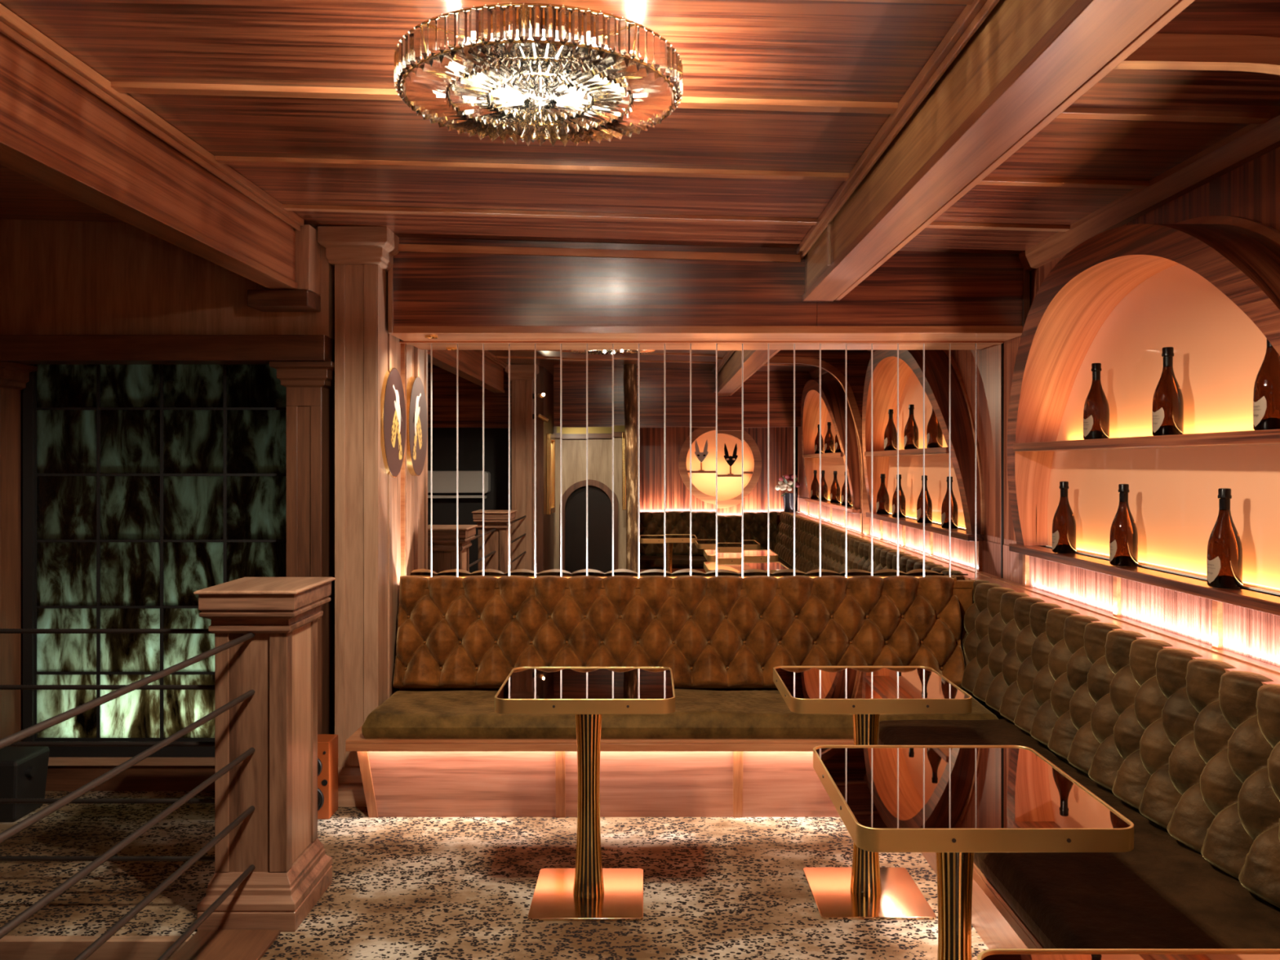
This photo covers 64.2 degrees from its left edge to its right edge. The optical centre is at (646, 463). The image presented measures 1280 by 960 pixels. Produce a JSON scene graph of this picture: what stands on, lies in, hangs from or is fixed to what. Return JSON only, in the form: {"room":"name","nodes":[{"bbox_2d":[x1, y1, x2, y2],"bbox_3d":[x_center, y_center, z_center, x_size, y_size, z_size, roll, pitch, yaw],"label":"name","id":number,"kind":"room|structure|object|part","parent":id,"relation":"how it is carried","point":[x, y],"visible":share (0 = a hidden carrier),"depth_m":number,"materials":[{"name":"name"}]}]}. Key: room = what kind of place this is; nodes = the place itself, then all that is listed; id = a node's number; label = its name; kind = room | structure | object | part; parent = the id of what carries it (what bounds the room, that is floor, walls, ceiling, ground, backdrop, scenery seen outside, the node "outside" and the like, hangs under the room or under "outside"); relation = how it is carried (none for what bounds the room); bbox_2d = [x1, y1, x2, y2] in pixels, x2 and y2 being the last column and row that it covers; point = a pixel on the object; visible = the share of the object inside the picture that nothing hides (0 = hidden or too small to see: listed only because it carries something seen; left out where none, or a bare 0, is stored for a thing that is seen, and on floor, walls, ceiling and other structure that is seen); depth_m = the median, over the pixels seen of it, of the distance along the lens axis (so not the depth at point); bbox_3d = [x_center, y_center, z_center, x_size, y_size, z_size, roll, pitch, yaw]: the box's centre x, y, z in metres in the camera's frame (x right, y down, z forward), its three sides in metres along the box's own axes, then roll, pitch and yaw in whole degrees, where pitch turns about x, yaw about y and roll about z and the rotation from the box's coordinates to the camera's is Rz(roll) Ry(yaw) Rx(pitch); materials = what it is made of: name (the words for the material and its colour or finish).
{"room":"bar","nodes":[
{"label":"bar","id":0,"kind":"room"},
{"bbox_2d":[0,218,334,339],"bbox_3d":[-2.620,-0.860,4.670,2.360,0.580,0.100,0,0,0],"label":"wall","id":1,"kind":"structure","parent":0,"point":[57,277],"depth_m":4.62,"materials":[{"name":"brown wood"}]},
{"bbox_2d":[0,334,334,364],"bbox_3d":[-2.620,-0.517,4.655,2.360,0.115,0.190,0,0,0],"label":"trim","id":2,"kind":"structure","parent":1,"relation":"attached to","point":[28,349],"depth_m":4.56,"materials":[{"name":"brown wood"}]},
{"bbox_2d":[247,224,320,311],"bbox_3d":[-1.607,-0.865,4.529,0.265,0.360,0.178,0,0,0],"label":"corbel","id":3,"kind":"object","parent":1,"relation":"attached to","point":[307,298],"visible":0.88,"depth_m":4.46,"materials":[{"name":"brown wood"}]},
{"bbox_2d":[21,389,334,742],"bbox_3d":[-2.605,0.240,4.950,2.390,2.800,0.220,0,0,0],"label":"wall","id":4,"kind":"structure","parent":0,"point":[333,390],"depth_m":4.84,"materials":[{"name":"brown wood"}]},
{"bbox_2d":[45,765,214,791],"bbox_3d":[-2.620,1.478,4.816,2.360,0.125,0.052,0,0,0],"label":"baseboard","id":5,"kind":"structure","parent":4,"relation":"attached to","point":[59,778],"depth_m":4.79,"materials":[{"name":"brown wood"}]},
{"bbox_2d":[48,757,214,765],"bbox_3d":[-2.620,1.397,4.806,2.360,0.035,0.072,0,0,0],"label":"trim","id":6,"kind":"structure","parent":4,"relation":"attached to","point":[52,761],"depth_m":4.77,"materials":[{"name":"brown wood"}]},
{"bbox_2d":[22,364,286,757],"bbox_3d":[-2.285,0.402,4.825,1.290,1.956,0.070,0,0,0],"label":"window","id":7,"kind":"structure","parent":4,"relation":"in","point":[146,488],"depth_m":4.82,"materials":[{"name":"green glass"}]},
{"bbox_2d":[391,335,402,694],"bbox_3d":[-1.267,0.260,4.970,0.066,2.560,0.660,0,0,0],"label":"wall","id":8,"kind":"structure","parent":0,"point":[396,345],"depth_m":5.01,"materials":[{"name":"brown wood"}]},
{"bbox_2d":[380,368,405,477],"bbox_3d":[-1.218,-0.195,4.885,0.032,0.524,0.430,0,0,0],"label":"disc","id":9,"kind":"object","parent":8,"relation":"attached to","point":[393,410],"visible":0.94,"depth_m":4.84,"materials":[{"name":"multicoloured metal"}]},
{"bbox_2d":[0,791,988,959],"bbox_3d":[-0.900,1.600,1.350,5.800,0.120,7.900,0,0,0],"label":"floor","id":10,"kind":"structure","parent":0,"point":[401,888],"depth_m":3.69,"materials":[{"name":"carpet"}]},
{"bbox_2d":[0,361,37,742],"bbox_3d":[-2.993,0.541,4.710,0.235,1.998,0.260,0,0,0],"label":"pilaster","id":11,"kind":"object","parent":10,"relation":"on","point":[14,377],"visible":0.7,"depth_m":4.70,"materials":[{"name":"brown wood"}]},
{"bbox_2d":[0,746,49,822],"bbox_3d":[-2.890,1.405,4.470,0.450,0.270,0.250,0,0,0],"label":"box","id":12,"kind":"object","parent":10,"relation":"on","point":[23,770],"visible":0.92,"depth_m":4.42,"materials":[{"name":"black"}]},
{"bbox_3d":[-2.678,1.340,4.430,0.025,0.039,0.040,0,0,0],"label":"knob","id":13,"kind":"part","parent":12,"relation":"part of","materials":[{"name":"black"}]},
{"bbox_2d":[0,935,192,959],"bbox_3d":[-2.610,1.567,3.295,2.280,0.066,0.040,0,0,0],"label":"trim","id":14,"kind":"structure","parent":10,"relation":"attached to","point":[11,947],"depth_m":3.27,"materials":[{"name":"brown wood"}]},
{"bbox_2d":[169,929,280,959],"bbox_3d":[-1.335,1.544,1.323,0.270,0.032,4.045,0,0,0],"label":"trim","id":15,"kind":"structure","parent":10,"relation":"on","point":[204,944],"depth_m":3.24,"materials":[{"name":"brown wood"}]},
{"bbox_2d":[193,577,335,932],"bbox_3d":[-1.316,0.979,3.550,0.338,1.122,0.416,0,0,0],"label":"newel post","id":16,"kind":"object","parent":10,"relation":"on","point":[292,871],"visible":1,"depth_m":3.40,"materials":[{"name":"brown wood"}]},
{"bbox_2d":[0,628,213,633],"bbox_3d":[-2.582,0.571,3.470,2.324,0.016,0.017,0,0,0],"label":"bar","id":17,"kind":"object","parent":16,"relation":"attached to","point":[2,630],"visible":0.91,"depth_m":3.46,"materials":[{"name":"grey metal"}]},
{"bbox_2d":[0,684,214,689],"bbox_3d":[-2.582,0.762,3.470,2.324,0.016,0.017,0,0,0],"label":"bar","id":18,"kind":"object","parent":16,"relation":"attached to","point":[2,686],"visible":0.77,"depth_m":3.46,"materials":[{"name":"grey metal"}]},
{"bbox_2d":[0,798,214,804],"bbox_3d":[-2.582,1.149,3.470,2.324,0.016,0.017,0,0,0],"label":"bar","id":19,"kind":"object","parent":16,"relation":"attached to","point":[5,801],"visible":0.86,"depth_m":3.46,"materials":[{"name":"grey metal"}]},
{"bbox_2d":[0,856,214,861],"bbox_3d":[-2.582,1.345,3.470,2.324,0.016,0.017,0,0,0],"label":"bar","id":20,"kind":"object","parent":16,"relation":"attached to","point":[2,858],"visible":0.82,"depth_m":3.46,"materials":[{"name":"grey metal"}]},
{"bbox_2d":[8,741,214,746],"bbox_3d":[-2.582,0.955,3.470,2.324,0.016,0.017,0,0,0],"label":"bar","id":21,"kind":"object","parent":16,"relation":"attached to","point":[18,744],"visible":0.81,"depth_m":3.46,"materials":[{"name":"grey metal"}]},
{"bbox_3d":[-1.316,0.958,3.550,0.226,0.805,0.210,0,0,0],"label":"panel","id":22,"kind":"part","parent":16,"relation":"part of","materials":[{"name":"brown wood"}]},
{"bbox_2d":[269,361,334,733],"bbox_3d":[-1.555,0.541,4.710,0.280,1.998,0.260,0,0,0],"label":"pilaster","id":23,"kind":"object","parent":10,"relation":"on","point":[309,385],"visible":0.6,"depth_m":4.63,"materials":[{"name":"brown wood"}]},
{"bbox_2d":[317,733,337,818],"bbox_3d":[-1.491,1.372,4.468,0.238,0.334,0.143,0,0,0],"label":"loudspeaker","id":24,"kind":"object","parent":10,"relation":"on","point":[327,744],"visible":0.24,"depth_m":4.41,"materials":[{"name":"orange wood"}]},
{"bbox_2d":[317,226,399,807],"bbox_3d":[-1.316,0.240,4.735,0.312,2.600,0.354,0,0,0],"label":"square column","id":25,"kind":"structure","parent":10,"relation":"on","point":[362,257],"depth_m":4.61,"materials":[{"name":"brown wood"}]},
{"bbox_2d":[494,666,675,920],"bbox_3d":[-0.208,1.159,3.643,0.607,0.759,0.544,0,0,0],"label":"bistro table","id":26,"kind":"object","parent":10,"relation":"on","point":[588,891],"visible":1,"depth_m":3.60,"materials":[{"name":"gold metal"}]},
{"bbox_3d":[-0.207,1.534,3.643,0.390,0.009,0.426,0,0,0],"label":"plate","id":27,"kind":"part","parent":26,"relation":"part of","materials":[{"name":"gold metal"}]},
{"bbox_2d":[345,575,998,817],"bbox_3d":[0.168,1.044,4.713,2.905,0.992,0.723,0,0,0],"label":"tufted bench","id":28,"kind":"object","parent":10,"relation":"on","point":[731,745],"visible":0.7,"depth_m":4.84,"materials":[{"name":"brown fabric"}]},
{"bbox_3d":[-0.102,1.367,4.518,2.305,0.345,0.205,0,0,0],"label":"kick panel","id":29,"kind":"part","parent":28,"relation":"part of","materials":[{"name":"brown wood"}]},
{"bbox_3d":[0.157,0.814,4.928,2.740,0.532,0.234,0,0,0],"label":"backrest","id":30,"kind":"part","parent":28,"relation":"part of","materials":[{"name":"brown leather"}]},
{"bbox_3d":[0.203,0.909,5.037,2.833,0.662,0.075,0,0,0],"label":"frame","id":31,"kind":"part","parent":28,"relation":"part of","materials":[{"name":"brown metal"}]},
{"bbox_2d":[773,666,971,919],"bbox_3d":[0.784,1.159,3.652,0.609,0.759,0.556,0,0,0],"label":"bistro table","id":32,"kind":"object","parent":10,"relation":"on","point":[865,890],"visible":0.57,"depth_m":3.60,"materials":[{"name":"gold metal"}]},
{"bbox_3d":[0.785,1.534,3.652,0.390,0.009,0.426,0,0,0],"label":"plate","id":33,"kind":"part","parent":32,"relation":"part of","materials":[{"name":"gold metal"}]},
{"bbox_2d":[813,745,1133,959],"bbox_3d":[0.754,1.159,2.500,0.604,0.759,0.654,0,0,0],"label":"bistro table","id":34,"kind":"object","parent":10,"relation":"on","point":[954,802],"visible":1,"depth_m":2.41,"materials":[{"name":"gold metal"}]},
{"bbox_2d":[878,580,1279,949],"bbox_3d":[1.337,1.053,1.617,0.765,0.973,6.735,0,0,0],"label":"tufted bench","id":35,"kind":"object","parent":10,"relation":"on","point":[1186,749],"visible":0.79,"depth_m":2.89,"materials":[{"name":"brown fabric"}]},
{"bbox_3d":[1.165,1.367,1.360,0.270,0.345,6.120,0,0,0],"label":"kick panel","id":36,"kind":"part","parent":35,"relation":"part of","materials":[{"name":"brown wood"}]},
{"bbox_3d":[1.688,1.022,1.633,0.065,0.835,6.705,0,0,0],"label":"frame","id":37,"kind":"part","parent":35,"relation":"part of","materials":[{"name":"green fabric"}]},
{"bbox_2d":[977,948,1279,959],"bbox_3d":[0.819,1.159,1.320,0.604,0.759,0.644,0,0,0],"label":"bistro table","id":38,"kind":"object","parent":10,"relation":"on","point":[994,953],"visible":1,"depth_m":1.63,"materials":[{"name":"gold metal"}]},
{"bbox_3d":[-1.336,0.979,1.300,0.338,1.122,0.416,0,0,0],"label":"newel post","id":39,"kind":"object","parent":10,"relation":"on","visible":0},
{"bbox_2d":[0,747,254,938],"bbox_3d":[-1.313,0.955,2.418,0.020,0.019,1.960,0,0,0],"label":"bar","id":40,"kind":"object","parent":39,"relation":"attached to","point":[39,904],"visible":1,"depth_m":2.49,"materials":[{"name":"grey metal"}]},
{"bbox_2d":[0,689,254,844],"bbox_3d":[-1.313,0.762,2.418,0.020,0.019,1.960,0,0,0],"label":"bar","id":41,"kind":"object","parent":39,"relation":"attached to","point":[22,825],"visible":1,"depth_m":2.49,"materials":[{"name":"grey metal"}]},
{"bbox_2d":[0,632,254,749],"bbox_3d":[-1.313,0.571,2.418,0.020,0.019,1.960,0,0,0],"label":"bar","id":42,"kind":"object","parent":39,"relation":"attached to","point":[27,732],"visible":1,"depth_m":2.49,"materials":[{"name":"grey metal"}]},
{"bbox_2d":[73,805,255,959],"bbox_3d":[-1.313,1.149,2.418,0.020,0.019,1.960,0,0,0],"label":"bar","id":43,"kind":"object","parent":39,"relation":"attached to","point":[144,902],"visible":1,"depth_m":2.73,"materials":[{"name":"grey metal"}]},
{"bbox_2d":[157,864,255,959],"bbox_3d":[-1.313,1.345,2.418,0.020,0.019,1.960,0,0,0],"label":"bar","id":44,"kind":"object","parent":39,"relation":"attached to","point":[211,909],"visible":1,"depth_m":3.03,"materials":[{"name":"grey metal"}]},
{"bbox_2d":[0,0,1279,253],"bbox_3d":[-0.950,-1.103,1.300,5.900,0.259,8.000,0,0,0],"label":"ceiling","id":45,"kind":"structure","parent":0,"point":[805,50],"depth_m":3.08,"materials":[{"name":"brown wood"}]},
{"bbox_2d":[0,3,303,289],"bbox_3d":[-1.583,-0.914,1.890,0.171,0.313,5.140,0,0,0],"label":"ceiling beam","id":46,"kind":"structure","parent":45,"relation":"attached to","point":[64,126],"depth_m":3.01,"materials":[{"name":"brown wood"}]},
{"bbox_3d":[-1.583,-0.773,1.890,0.115,0.030,5.140,0,0,0],"label":"rail","id":47,"kind":"part","parent":46,"relation":"part of","materials":[{"name":"brown wood"}]},
{"bbox_2d":[110,81,897,114],"bbox_3d":[-0.380,-1.034,2.874,2.280,0.088,0.048,0,0,0],"label":"trim","id":48,"kind":"structure","parent":45,"relation":"attached to","point":[136,87],"depth_m":2.85,"materials":[{"name":"brown wood"}]},
{"bbox_2d":[214,155,848,181],"bbox_3d":[-0.380,-1.034,3.564,2.280,0.088,0.048,0,0,0],"label":"trim","id":49,"kind":"structure","parent":45,"relation":"attached to","point":[231,160],"depth_m":3.54,"materials":[{"name":"brown wood"}]},
{"bbox_2d":[394,2,682,146],"bbox_3d":[-0.256,-0.945,2.460,0.686,0.166,0.686,0,0,0],"label":"crystal chandelier","id":50,"kind":"object","parent":45,"relation":"hanging from","point":[513,64],"visible":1,"depth_m":2.31,"materials":[{"name":"clear glass"}]},
{"bbox_3d":[-0.256,-0.925,2.225,0.036,0.044,0.036,0,0,0],"label":"bulb","id":51,"kind":"part","parent":50,"relation":"part of","materials":[{"name":"white glass"}]},
{"bbox_3d":[-0.256,-0.961,2.460,0.190,0.008,0.190,0,0,0],"label":"led plate","id":52,"kind":"part","parent":50,"relation":"part of","materials":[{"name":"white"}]},
{"bbox_3d":[-0.256,-0.994,2.460,0.320,0.068,0.320,0,0,0],"label":"ceiling plate","id":53,"kind":"part","parent":50,"relation":"part of","materials":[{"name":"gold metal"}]},
{"bbox_3d":[-0.118,-0.925,2.270,0.036,0.044,0.036,0,0,0],"label":"bulb","id":54,"kind":"part","parent":50,"relation":"part of","materials":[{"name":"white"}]},
{"bbox_2d":[282,204,817,225],"bbox_3d":[-0.380,-1.034,4.224,2.280,0.088,0.048,0,0,0],"label":"trim","id":55,"kind":"structure","parent":45,"relation":"attached to","point":[448,211],"depth_m":4.20,"materials":[{"name":"brown wood"}]},
{"bbox_2d":[813,0,973,4],"bbox_3d":[-0.380,-1.034,2.184,2.280,0.088,0.048,0,0,0],"label":"trim","id":56,"kind":"structure","parent":45,"relation":"attached to","point":[935,2],"depth_m":2.20,"materials":[{"name":"brown wood"}]},
{"bbox_2d":[796,0,1195,302],"bbox_3d":[0.803,-0.882,2.053,0.203,0.249,5.465,0,0,0],"label":"ceiling beam","id":57,"kind":"structure","parent":45,"relation":"attached to","point":[1004,70],"depth_m":2.42,"materials":[{"name":"brown wood"}]},
{"bbox_3d":[0.716,-0.981,2.053,0.028,0.052,5.465,0,0,0],"label":"crown moulding","id":58,"kind":"part","parent":57,"relation":"part of","materials":[{"name":"brown wood"}]},
{"bbox_2d":[926,222,1070,231],"bbox_3d":[1.350,-0.988,4.224,0.900,0.050,0.048,0,0,0],"label":"trim","id":59,"kind":"structure","parent":45,"relation":"attached to","point":[962,225],"depth_m":4.20,"materials":[{"name":"brown wood"}]},
{"bbox_2d":[977,176,1149,189],"bbox_3d":[1.350,-0.988,3.564,0.900,0.050,0.048,0,0,0],"label":"trim","id":60,"kind":"structure","parent":45,"relation":"attached to","point":[988,180],"depth_m":3.54,"materials":[{"name":"brown wood"}]},
{"bbox_2d":[1055,106,1271,124],"bbox_3d":[1.350,-0.988,2.874,0.900,0.050,0.048,0,0,0],"label":"trim","id":61,"kind":"structure","parent":45,"relation":"attached to","point":[1073,113],"depth_m":2.85,"materials":[{"name":"brown wood"}]},
{"bbox_2d":[1115,0,1279,75],"bbox_3d":[1.350,-0.216,2.060,0.900,1.573,0.042,0,0,0],"label":"ceiling panel","id":62,"kind":"object","parent":45,"relation":"attached to","point":[1227,35],"visible":0.73,"depth_m":2.04,"materials":[{"name":"brown wood"}]},
{"bbox_3d":[1.350,-0.216,2.060,0.900,1.573,0.030,0,0,0],"label":"panel","id":63,"kind":"part","parent":62,"relation":"part of","materials":[{"name":"brown wood"}]},
{"bbox_2d":[402,340,1003,706],"bbox_3d":[0.350,0.190,5.223,3.200,2.700,0.153,0,0,0],"label":"wall","id":64,"kind":"structure","parent":0,"point":[979,700],"depth_m":5.15,"materials":[{"name":"black"}]},
{"bbox_2d":[399,341,1004,576],"bbox_3d":[0.276,-0.003,5.119,3.019,1.215,0.057,0,0,0],"label":"trim","id":65,"kind":"structure","parent":64,"relation":"attached to","point":[402,343],"depth_m":5.11,"materials":[{"name":"brown wood"}]},
{"bbox_2d":[405,343,1001,579],"bbox_3d":[0.287,0.001,5.141,2.998,1.208,0.015,0,0,0],"label":"mirror","id":66,"kind":"object","parent":64,"relation":"attached to","point":[882,460],"visible":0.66,"depth_m":5.14,"materials":[{"name":"clear glass"}]},
{"bbox_2d":[387,237,1030,341],"bbox_3d":[0.291,-0.834,4.949,3.008,0.449,0.367,0,0,0],"label":"beam","id":67,"kind":"structure","parent":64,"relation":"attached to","point":[451,290],"depth_m":4.79,"materials":[{"name":"brown wood"}]},
{"bbox_3d":[-1.200,-0.820,4.785,0.020,0.420,0.030,0,0,0],"label":"moulding","id":68,"kind":"part","parent":67,"relation":"part of","materials":[{"name":"brown wood"}]},
{"bbox_2d":[425,334,437,338],"bbox_3d":[-1.030,-0.606,4.880,0.060,0.012,0.060,0,0,0],"label":"recessed light","id":69,"kind":"object","parent":67,"relation":"attached to","point":[428,336],"visible":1,"depth_m":4.86,"materials":[{"name":"gold metal"}]},
{"bbox_3d":[-0.246,-0.984,4.777,1.933,0.087,0.025,0,0,0],"label":"moulding","id":70,"kind":"part","parent":67,"relation":"part of","materials":[{"name":"brown wood"}]},
{"bbox_3d":[1.780,-0.785,4.787,0.030,0.350,0.025,0,0,0],"label":"moulding","id":71,"kind":"part","parent":67,"relation":"part of","materials":[{"name":"brown wood"}]},
{"bbox_2d":[1003,146,1279,666],"bbox_3d":[1.921,0.165,1.300,0.258,2.750,8.000,0,0,0],"label":"wall","id":72,"kind":"structure","parent":0,"point":[1248,633],"depth_m":3.42,"materials":[{"name":"brown wood"}]},
{"bbox_2d":[1022,554,1029,586],"bbox_3d":[1.788,0.501,4.800,0.024,0.178,0.032,0,0,0],"label":"trim","id":73,"kind":"structure","parent":72,"relation":"attached to","point":[1025,557],"depth_m":4.79,"materials":[{"name":"brown wood"}]},
{"bbox_2d":[1112,576,1120,616],"bbox_3d":[1.788,0.501,3.870,0.024,0.178,0.032,0,0,0],"label":"trim","id":74,"kind":"structure","parent":72,"relation":"attached to","point":[1116,580],"depth_m":3.86,"materials":[{"name":"brown wood"}]},
{"bbox_2d":[969,577,1279,684],"bbox_3d":[1.712,0.589,1.640,0.175,0.032,6.980,0,0,0],"label":"trim","id":75,"kind":"structure","parent":72,"relation":"attached to","point":[1242,663],"depth_m":3.44,"materials":[{"name":"brown wood"}]},
{"bbox_2d":[1007,215,1279,616],"bbox_3d":[1.708,-0.200,3.560,0.304,1.230,2.552,0,0,0],"label":"arched niche","id":76,"kind":"object","parent":72,"relation":"attached to","point":[1206,289],"visible":1,"depth_m":3.61,"materials":[{"name":"brown wood"}]},
{"bbox_2d":[1052,481,1075,553],"bbox_3d":[1.768,0.228,4.320,0.096,0.303,0.095,0,0,0],"label":"champagne bottle","id":77,"kind":"object","parent":76,"relation":"on","point":[1064,523],"visible":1,"depth_m":4.29,"materials":[{"name":"brown glass"}]},
{"bbox_2d":[1083,363,1109,439],"bbox_3d":[1.768,-0.242,4.010,0.096,0.303,0.095,0,0,-8],"label":"champagne bottle","id":78,"kind":"object","parent":76,"relation":"on","point":[1096,408],"visible":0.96,"depth_m":3.98,"materials":[{"name":"brown glass"}]},
{"bbox_2d":[1109,484,1137,566],"bbox_3d":[1.768,0.228,3.780,0.096,0.303,0.095,0,0,8],"label":"champagne bottle","id":79,"kind":"object","parent":76,"relation":"on","point":[1123,535],"visible":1,"depth_m":3.75,"materials":[{"name":"brown glass"}]},
{"bbox_2d":[1008,543,1279,616],"bbox_3d":[1.784,0.398,3.560,0.137,0.035,2.540,0,0,0],"label":"shelf","id":80,"kind":"object","parent":76,"relation":"attached to","point":[1263,602],"depth_m":3.46,"materials":[{"name":"brown wood"}]},
{"bbox_2d":[1013,429,1279,451],"bbox_3d":[1.752,-0.072,3.560,0.188,0.036,2.120,0,0,0],"label":"shelf","id":81,"kind":"object","parent":76,"relation":"attached to","point":[1216,440],"depth_m":3.36,"materials":[{"name":"brown wood"}]},
{"bbox_2d":[1151,346,1183,435],"bbox_3d":[1.768,-0.242,3.460,0.096,0.303,0.095,0,0,-6],"label":"champagne bottle","id":82,"kind":"object","parent":76,"relation":"on","point":[1167,411],"visible":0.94,"depth_m":3.43,"materials":[{"name":"brown glass"}]},
{"bbox_2d":[1206,488,1242,588],"bbox_3d":[1.768,0.228,3.120,0.096,0.303,0.095,0,0,-3],"label":"champagne bottle","id":83,"kind":"object","parent":76,"relation":"on","point":[1224,548],"visible":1,"depth_m":3.09,"materials":[{"name":"brown glass"}]},
{"bbox_3d":[1.794,-0.217,3.560,0.012,1.195,2.552,0,0,0],"label":"wall trim","id":84,"kind":"part","parent":76,"relation":"part of","materials":[{"name":"brown wood"}]},
{"bbox_2d":[1253,338,1279,430],"bbox_3d":[1.768,-0.242,2.880,0.096,0.303,0.095,0,0,4],"label":"champagne bottle","id":85,"kind":"object","parent":76,"relation":"on","point":[1266,392],"visible":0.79,"depth_m":2.85,"materials":[{"name":"brown glass"}]},
{"bbox_2d":[1018,107,1279,271],"bbox_3d":[1.770,-0.950,2.045,0.060,0.100,5.490,0,0,0],"label":"trim","id":86,"kind":"structure","parent":72,"relation":"attached to","point":[1252,141],"depth_m":3.44,"materials":[{"name":"brown wood"}]},
{"bbox_2d":[1212,600,1222,648],"bbox_3d":[1.788,0.501,3.190,0.024,0.178,0.032,0,0,0],"label":"trim","id":87,"kind":"structure","parent":72,"relation":"attached to","point":[1217,606],"depth_m":3.17,"materials":[{"name":"brown wood"}]}
]}

